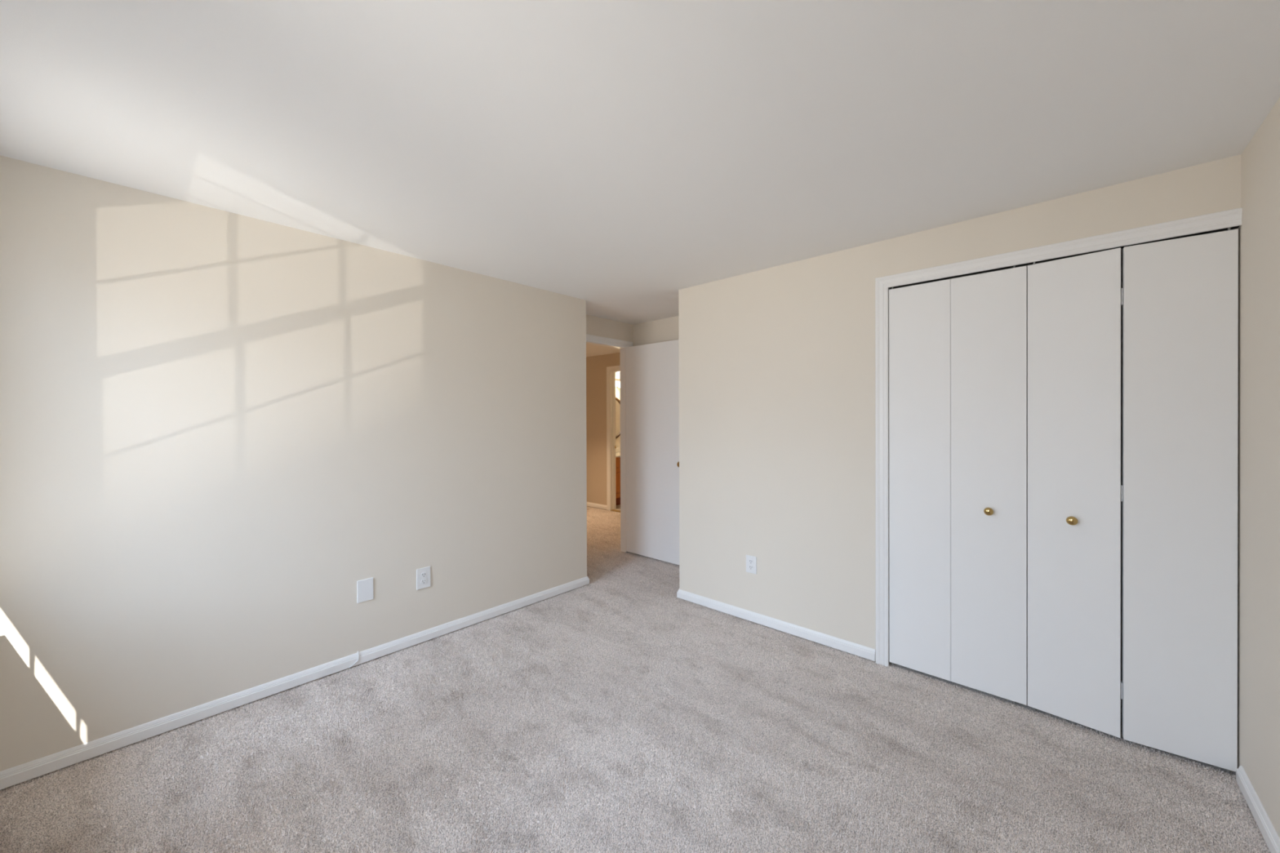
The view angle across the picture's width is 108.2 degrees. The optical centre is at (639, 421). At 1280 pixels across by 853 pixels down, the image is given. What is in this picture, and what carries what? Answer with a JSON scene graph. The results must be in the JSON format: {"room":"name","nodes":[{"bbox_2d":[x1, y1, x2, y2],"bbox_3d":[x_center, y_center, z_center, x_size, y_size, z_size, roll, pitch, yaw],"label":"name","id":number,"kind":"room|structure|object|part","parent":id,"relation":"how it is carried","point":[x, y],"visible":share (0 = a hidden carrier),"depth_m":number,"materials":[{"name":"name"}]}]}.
{"room":"empty bedroom","nodes":[
{"label":"empty bedroom","id":0,"kind":"room"},
{"bbox_2d":[0,155,586,771],"bbox_3d":[-1.615,0.176,2.761,0.451,2.283,3.020,0,0,42],"label":"wall","id":1,"kind":"structure","parent":0,"point":[216,425],"depth_m":2.15,"materials":[{"name":"beige paint"}]},
{"bbox_2d":[0,576,589,790],"bbox_3d":[-1.521,1.284,2.801,0.395,0.060,2.874,0,0,42],"label":"baseboard","id":2,"kind":"structure","parent":1,"relation":"attached to","point":[19,774],"depth_m":2.14,"materials":[{"name":"white wood"}]},
{"bbox_2d":[348,651,359,667],"bbox_3d":[-1.540,1.281,2.492,0.017,0.071,0.050,0,0,42],"label":"cable","id":3,"kind":"object","parent":1,"relation":"attached to","point":[357,651],"visible":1,"depth_m":2.50,"materials":[{"name":"white plastic"}]},
{"bbox_2d":[356,577,373,603],"bbox_3d":[-1.506,0.925,2.541,0.006,0.121,0.080,0,0,42],"label":"blank wall plate","id":4,"kind":"object","parent":1,"relation":"attached to","point":[364,587],"visible":1,"depth_m":2.54,"materials":[{"name":"white plastic"}]},
{"bbox_2d":[416,566,430,590],"bbox_3d":[-1.294,0.937,2.772,0.008,0.123,0.082,0,0,42],"label":"wall outlet","id":5,"kind":"object","parent":1,"relation":"attached to","point":[423,575],"visible":1,"depth_m":2.77,"materials":[{"name":"white plastic"}]},
{"bbox_2d":[421,578,426,583],"bbox_3d":[-1.292,0.956,2.770,0.003,0.027,0.034,0,0,42],"label":"receptacle","id":6,"kind":"object","parent":5,"relation":"attached to","point":[423,580],"depth_m":2.77,"materials":[{"name":"grey plastic"}]},
{"bbox_2d":[421,572,426,577],"bbox_3d":[-1.293,0.917,2.770,0.003,0.027,0.034,0,0,42],"label":"receptacle","id":7,"kind":"object","parent":5,"relation":"attached to","point":[423,574],"depth_m":2.77,"materials":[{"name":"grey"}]},
{"bbox_2d":[586,333,632,552],"bbox_3d":[-0.410,0.259,4.355,0.093,2.109,0.919,0,0,42],"label":"door frame","id":8,"kind":"structure","parent":1,"relation":"attached to","point":[590,339],"depth_m":4.62,"materials":[{"name":"white wood"}]},
{"bbox_2d":[586,352,620,505],"bbox_3d":[-0.225,0.155,6.637,2.721,2.283,0.100,0,0,42],"label":"wall","id":9,"kind":"structure","parent":0,"point":[596,366],"depth_m":6.95,"materials":[{"name":"beige paint"}]},
{"bbox_2d":[586,502,607,509],"bbox_3d":[-0.875,1.264,7.161,1.055,0.060,0.014,0,0,42],"label":"baseboard","id":10,"kind":"structure","parent":9,"relation":"attached to","point":[588,504],"depth_m":6.94,"materials":[{"name":"white wood"}]},
{"bbox_2d":[606,365,620,511],"bbox_3d":[-0.132,0.252,6.546,0.854,2.104,0.123,0,0,42],"label":"door frame","id":11,"kind":"structure","parent":9,"relation":"attached to","point":[611,371],"depth_m":6.77,"materials":[{"name":"white wood"}]},
{"bbox_2d":[586,506,620,561],"bbox_3d":[-0.999,1.305,5.792,2.726,0.010,2.204,0,0,42],"label":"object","id":12,"kind":"structure","parent":0,"point":[596,516],"depth_m":5.45,"materials":[{"name":"beige carpet"}]},
{"bbox_2d":[586,314,633,346],"bbox_3d":[-0.415,0.165,4.358,0.070,2.283,0.958,0,0,42],"label":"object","id":13,"kind":"structure","parent":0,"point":[595,326],"depth_m":4.44,"materials":[{"name":"beige paint"}]},
{"bbox_2d":[615,371,620,447],"bbox_3d":[0.524,0.149,7.361,2.210,2.283,1.980,0,0,42],"label":"wall","id":14,"kind":"structure","parent":0,"point":[617,374],"depth_m":7.90,"materials":[{"name":"beige paint"}]},
{"bbox_2d":[615,396,620,439],"bbox_3d":[-0.509,-0.059,7.728,0.026,0.766,0.766,0,0,42],"label":"round mirror","id":15,"kind":"object","parent":14,"relation":"attached to","point":[617,401],"visible":0.16,"depth_m":7.87,"materials":[{"name":"beige mirror"}]},
{"bbox_2d":[615,379,620,387],"bbox_3d":[-0.412,-0.633,7.756,0.135,0.142,0.810,0,0,42],"label":"vanity light","id":16,"kind":"object","parent":14,"relation":"attached to","point":[617,381],"visible":0.12,"depth_m":7.82,"materials":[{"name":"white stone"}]},
{"bbox_2d":[0,504,1266,852],"bbox_3d":[0.382,1.363,4.128,7.600,0.124,7.800,0,0,42],"label":"floor","id":17,"kind":"structure","parent":0,"point":[918,673],"depth_m":1.76,"materials":[{"name":"beige carpet"}]},
{"bbox_2d":[615,447,620,505],"bbox_3d":[-0.243,0.863,7.599,0.592,0.851,1.231,0,0,42],"label":"bathroom vanity","id":18,"kind":"object","parent":17,"relation":"on","point":[617,449],"visible":0.07,"depth_m":7.10,"materials":[{"name":"brown wood"}]},
{"bbox_3d":[-0.323,0.640,7.125,0.018,0.120,0.365,0,0,42],"label":"drawer","id":19,"kind":"part","parent":18,"relation":"part of","materials":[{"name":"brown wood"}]},
{"bbox_2d":[615,447,620,457],"bbox_3d":[-0.254,0.493,7.606,0.566,0.110,1.231,0,0,42],"label":"countertop","id":20,"kind":"structure","parent":18,"relation":"on","point":[618,449],"depth_m":7.82,"materials":[{"name":"white stone"}]},
{"bbox_3d":[-0.322,0.935,7.127,0.018,0.430,0.365,0,0,42],"label":"cabinet door","id":21,"kind":"part","parent":18,"relation":"part of","materials":[{"name":"brown wood"}]},
{"bbox_3d":[-0.312,0.937,7.118,0.008,0.315,0.255,0,0,42],"label":"raised panel","id":22,"kind":"part","parent":18,"relation":"part of","materials":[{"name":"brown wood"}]},
{"bbox_2d":[586,551,657,584],"bbox_3d":[-0.272,1.309,4.236,0.454,0.010,0.960,0,0,42],"label":"pile","id":23,"kind":"object","parent":17,"relation":"on","point":[626,556],"visible":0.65,"depth_m":4.25,"materials":[{"name":"beige carpet"}]},
{"bbox_2d":[0,576,1271,852],"bbox_3d":[-0.078,1.319,1.658,3.313,0.010,3.138,0,0,42],"label":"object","id":24,"kind":"structure","parent":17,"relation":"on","point":[82,784],"depth_m":1.80,"materials":[{"name":"beige carpet"}]},
{"bbox_2d":[889,663,1235,777],"bbox_3d":[1.772,1.311,2.104,1.170,0.009,0.026,0,0,42],"label":"door track","id":25,"kind":"object","parent":17,"relation":"on","point":[903,668],"visible":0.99,"depth_m":1.99,"materials":[{"name":"grey metal"}]},
{"bbox_2d":[0,0,1279,357],"bbox_3d":[0.374,-1.038,4.119,7.600,0.120,7.800,0,0,42],"label":"ceiling","id":26,"kind":"structure","parent":0,"point":[619,157],"depth_m":1.44,"materials":[{"name":"white paint"}]},
{"bbox_2d":[633,315,679,346],"bbox_3d":[0.393,0.162,4.344,1.283,2.283,0.110,0,0,42],"label":"wall","id":27,"kind":"structure","parent":0,"point":[664,330],"depth_m":4.47,"materials":[{"name":"beige paint"}]},
{"bbox_2d":[626,339,679,564],"bbox_3d":[0.134,0.278,4.342,0.769,2.026,0.101,0,0,43],"label":"door","id":28,"kind":"structure","parent":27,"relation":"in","point":[652,370],"depth_m":4.36,"materials":[{"name":"white paint"}]},
{"bbox_2d":[678,154,1240,661],"bbox_3d":[1.278,0.167,2.603,2.581,2.283,0.105,0,0,42],"label":"wall","id":29,"kind":"structure","parent":0,"point":[777,363],"depth_m":2.77,"materials":[{"name":"beige paint"}]},
{"bbox_2d":[746,555,756,574],"bbox_3d":[0.728,0.937,3.035,0.077,0.113,0.008,0,0,42],"label":"wall outlet","id":30,"kind":"object","parent":29,"relation":"attached to","point":[751,561],"visible":1,"depth_m":3.03,"materials":[{"name":"white plastic"}]},
{"bbox_2d":[676,589,875,661],"bbox_3d":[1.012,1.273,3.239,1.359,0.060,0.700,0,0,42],"label":"baseboard","id":31,"kind":"structure","parent":29,"relation":"attached to","point":[866,652],"depth_m":2.88,"materials":[{"name":"white wood"}]},
{"bbox_2d":[888,265,1026,705],"bbox_3d":[1.541,0.291,2.289,0.567,2.033,0.066,0,0,42],"label":"door","id":32,"kind":"structure","parent":29,"relation":"in","point":[957,346],"depth_m":2.27,"materials":[{"name":"white paint"}]},
{"bbox_3d":[1.641,0.422,2.179,0.038,0.038,0.036,0,0,42],"label":"knob","id":33,"kind":"part","parent":32,"relation":"part of","materials":[{"name":"gold metal"}]},
{"bbox_2d":[875,207,1242,666],"bbox_3d":[1.772,0.269,2.143,1.231,2.092,0.122,0,0,42],"label":"door frame","id":34,"kind":"structure","parent":29,"relation":"attached to","point":[1229,218],"depth_m":2.46,"materials":[{"name":"white wood"}]},
{"bbox_2d":[888,226,1239,288],"bbox_3d":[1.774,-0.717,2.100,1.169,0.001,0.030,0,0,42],"label":"door track","id":35,"kind":"object","parent":29,"relation":"attached to","point":[1235,227],"visible":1,"depth_m":2.03,"materials":[{"name":"black"}]},
{"bbox_2d":[1027,227,1238,773],"bbox_3d":[1.966,0.291,1.891,0.593,2.033,0.078,0,0,42],"label":"door","id":36,"kind":"structure","parent":29,"relation":"in","point":[1178,297],"depth_m":1.85,"materials":[{"name":"white paint"}]},
{"bbox_3d":[1.843,0.423,1.977,0.038,0.038,0.038,0,0,42],"label":"knob","id":37,"kind":"part","parent":36,"relation":"part of","materials":[{"name":"gold metal"}]},
{"bbox_2d":[1237,97,1279,838],"bbox_3d":[1.373,0.174,0.704,0.120,2.283,4.010,0,0,42],"label":"wall","id":38,"kind":"structure","parent":0,"point":[1259,233],"depth_m":1.52,"materials":[{"name":"beige paint"}]},
{"bbox_2d":[1235,765,1279,852],"bbox_3d":[1.129,1.284,0.536,0.014,0.060,3.102,0,0,42],"label":"baseboard","id":39,"kind":"structure","parent":38,"relation":"attached to","point":[1270,836],"depth_m":1.51,"materials":[{"name":"white wood"}]}
]}

